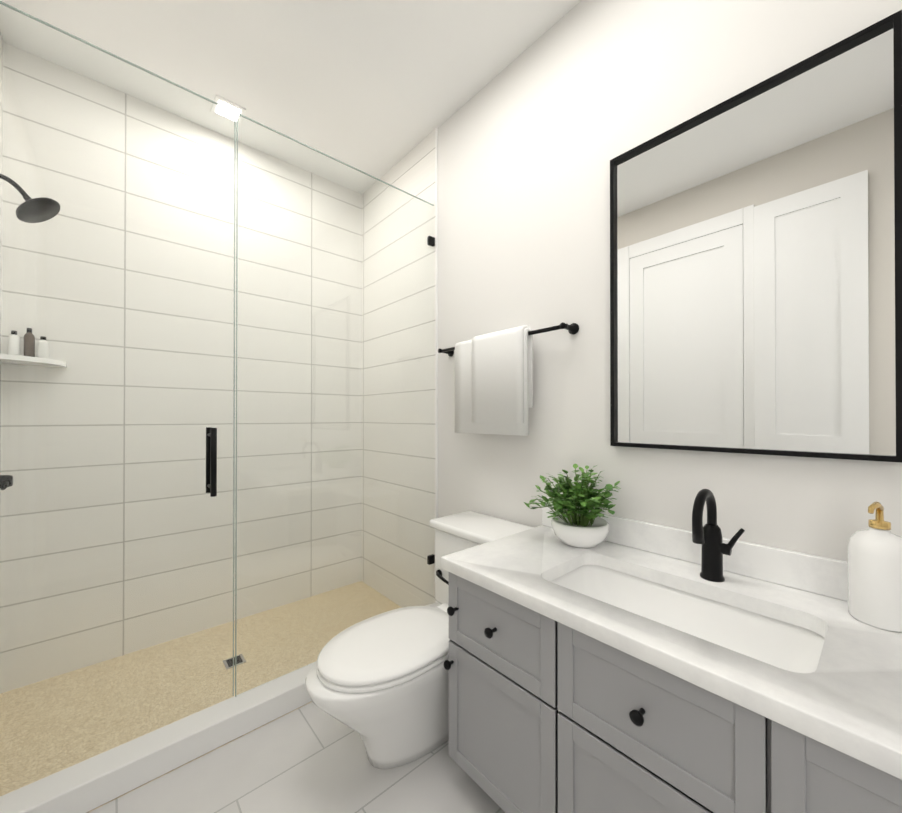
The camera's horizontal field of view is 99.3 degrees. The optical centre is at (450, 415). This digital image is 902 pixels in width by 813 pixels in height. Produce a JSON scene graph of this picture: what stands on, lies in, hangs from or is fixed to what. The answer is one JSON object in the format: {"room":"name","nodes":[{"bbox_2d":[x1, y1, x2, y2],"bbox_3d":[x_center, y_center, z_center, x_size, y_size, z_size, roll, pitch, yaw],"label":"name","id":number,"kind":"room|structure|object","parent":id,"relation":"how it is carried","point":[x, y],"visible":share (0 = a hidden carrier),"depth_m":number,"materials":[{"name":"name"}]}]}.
{"room":"bathroom","nodes":[
{"label":"bathroom","id":0,"kind":"room"},
{"bbox_2d":[0,581,505,812],"bbox_3d":[-0.243,1.326,1.077,2.060,0.106,3.679,0,0,-41],"label":"floor","id":1,"kind":"structure","parent":0,"point":[292,631],"depth_m":1.53,"materials":[{"name":"beige tile"}]},
{"bbox_2d":[0,661,315,812],"bbox_3d":[-0.765,1.232,1.670,1.860,0.100,0.118,0,0,-41],"label":"curb","id":2,"kind":"object","parent":1,"relation":"on","point":[90,784],"visible":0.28,"depth_m":1.37,"materials":[{"name":"white stone"}]},
{"bbox_2d":[0,1,434,794],"bbox_3d":[-0.793,-0.049,1.714,1.849,2.457,0.122,0,0,-41],"label":"glass","id":3,"kind":"object","parent":2,"relation":"on","point":[212,467],"visible":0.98,"depth_m":1.52,"materials":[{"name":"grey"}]},
{"bbox_2d":[305,511,533,768],"bbox_3d":[-0.103,0.895,1.584,0.980,0.775,0.442,0,0,-41],"label":"toilet","id":4,"kind":"object","parent":1,"relation":"on","point":[379,683],"visible":0.62,"depth_m":1.39,"materials":[{"name":"white ceramic"}]},
{"bbox_2d":[441,567,901,812],"bbox_3d":[0.626,0.903,1.025,0.622,0.748,1.304,0,0,-41],"label":"bathroom vanity","id":5,"kind":"object","parent":1,"relation":"on","point":[626,665],"depth_m":0.90,"materials":[{"name":"grey wood"}]},
{"bbox_2d":[441,527,901,770],"bbox_3d":[0.632,0.509,1.032,0.612,0.040,1.328,0,0,-41],"label":"countertop","id":6,"kind":"structure","parent":5,"relation":"on","point":[850,695],"depth_m":0.85,"materials":[{"name":"white stone"}]},
{"bbox_2d":[524,463,620,547],"bbox_3d":[0.442,0.337,1.432,0.310,0.305,0.350,0,0,-41],"label":"plant","id":7,"kind":"object","parent":6,"relation":"on","point":[583,527],"visible":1,"depth_m":1.41,"materials":[{"name":"green plant"}]},
{"bbox_2d":[553,559,820,674],"bbox_3d":[0.581,0.588,1.042,0.364,0.142,0.660,0,0,-41],"label":"sink","id":8,"kind":"object","parent":6,"relation":"in","point":[778,639],"depth_m":1.11,"materials":[{"name":"white ceramic"}]},
{"bbox_2d":[692,489,744,581],"bbox_3d":[0.755,0.350,1.095,0.179,0.275,0.110,0,0,-41],"label":"faucet","id":9,"kind":"object","parent":6,"relation":"on","point":[709,538],"visible":1,"depth_m":1.13,"materials":[{"name":"black metal"}]},
{"bbox_2d":[848,502,901,632],"bbox_3d":[1.008,0.344,0.901,0.121,0.285,0.106,0,0,-41],"label":"soap dispenser","id":10,"kind":"object","parent":6,"relation":"on","point":[875,574],"visible":1,"depth_m":0.88,"materials":[{"name":"white ceramic"}]},
{"bbox_2d":[0,0,580,193],"bbox_3d":[-0.243,-1.790,1.094,2.060,0.100,3.679,0,0,-41],"label":"ceiling","id":11,"kind":"structure","parent":0,"point":[378,89],"depth_m":1.86,"materials":[{"name":"white paint"}]},
{"bbox_2d":[210,95,245,124],"bbox_3d":[-1.265,-1.729,2.177,0.150,0.011,0.150,0,0,-41],"label":"recessed light","id":12,"kind":"object","parent":11,"relation":"in","point":[230,105],"visible":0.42,"depth_m":2.16,"materials":[{"name":"white"}]},
{"bbox_2d":[438,0,901,561],"bbox_3d":[0.492,-0.227,1.734,0.100,3.020,3.679,0,0,-41],"label":"wall","id":13,"kind":"structure","parent":0,"point":[536,136],"depth_m":1.58,"materials":[{"name":"white paint"}]},
{"bbox_2d":[361,127,437,607],"bbox_3d":[-0.389,-0.222,2.649,0.009,3.020,0.925,0,0,-41],"label":"wall tile","id":14,"kind":"structure","parent":13,"relation":"attached to","point":[414,171],"depth_m":2.58,"materials":[{"name":"white tile"}]},
{"bbox_2d":[438,322,578,435],"bbox_3d":[0.218,-0.156,1.879,0.116,0.494,0.833,0,0,-41],"label":"towel rail","id":15,"kind":"object","parent":13,"relation":"attached to","point":[493,382],"visible":1,"depth_m":1.81,"materials":[{"name":"black"}]},
{"bbox_2d":[541,503,847,602],"bbox_3d":[0.854,0.439,1.228,0.020,0.099,1.328,0,0,-41],"label":"backsplash","id":16,"kind":"structure","parent":13,"relation":"attached to","point":[820,575],"depth_m":1.16,"materials":[{"name":"white stone"}]},
{"bbox_2d":[610,10,901,462],"bbox_3d":[0.866,-0.435,1.213,0.028,1.102,0.731,0,0,-41],"label":"mirror","id":17,"kind":"object","parent":13,"relation":"attached to","point":[755,269],"visible":0.98,"depth_m":1.13,"materials":[{"name":"black mirror"}]},
{"bbox_3d":[-1.427,-0.224,2.427,1.860,3.020,0.100,0,0,-41],"label":"wall","id":18,"kind":"structure","parent":0,"visible":0},
{"bbox_2d":[0,42,361,693],"bbox_3d":[-1.391,-0.224,2.386,1.860,3.020,0.008,0,0,-41],"label":"wall tile","id":19,"kind":"structure","parent":18,"relation":"attached to","point":[255,451],"depth_m":2.16,"materials":[{"name":"white tile"}]},
{"bbox_3d":[-0.977,-0.234,0.437,0.100,3.020,3.679,0,0,-41],"label":"wall","id":20,"kind":"structure","parent":0,"visible":0},
{"bbox_2d":[0,32,2,489],"bbox_3d":[-1.752,-0.229,1.395,0.008,3.020,1.001,0,0,-41],"label":"wall tile","id":21,"kind":"structure","parent":20,"relation":"attached to","point":[1,105],"depth_m":1.76,"materials":[{"name":"white tile"}]},
{"bbox_2d":[0,475,12,489],"bbox_3d":[-1.911,0.282,1.628,0.062,0.170,0.186,0,0,-41],"label":"shower valve","id":22,"kind":"object","parent":21,"relation":"attached to","point":[3,478],"depth_m":1.62,"materials":[{"name":"black metal"}]},
{"bbox_2d":[0,174,59,222],"bbox_3d":[-1.790,-0.912,1.610,0.210,0.182,0.158,0,0,-41],"label":"shower head","id":23,"kind":"object","parent":21,"relation":"attached to","point":[28,204],"depth_m":1.61},
{"bbox_2d":[0,354,66,366],"bbox_3d":[-1.927,-0.251,1.764,0.215,0.022,0.215,0,0,-41],"label":"corner shelf","id":24,"kind":"object","parent":20,"relation":"attached to","point":[30,361],"depth_m":1.74,"materials":[{"name":"white stone"}]},
{"bbox_2d":[8,330,19,354],"bbox_3d":[-2.008,-0.326,1.762,0.038,0.125,0.038,0,0,-41],"label":"bottle","id":25,"kind":"object","parent":24,"relation":"on","point":[11,341],"depth_m":1.75,"materials":[{"name":"white plastic"}]},
{"bbox_2d":[24,328,34,356],"bbox_3d":[-1.976,-0.335,1.797,0.036,0.145,0.036,0,0,-41],"label":"bottle","id":26,"kind":"object","parent":24,"relation":"on","point":[30,342],"depth_m":1.79,"materials":[{"name":"brown"}]},
{"bbox_2d":[37,336,48,358],"bbox_3d":[-1.935,-0.318,1.820,0.038,0.110,0.038,0,0,-41],"label":"bottle","id":27,"kind":"object","parent":24,"relation":"on","point":[45,345],"depth_m":1.81,"materials":[{"name":"white plastic"}]}
]}

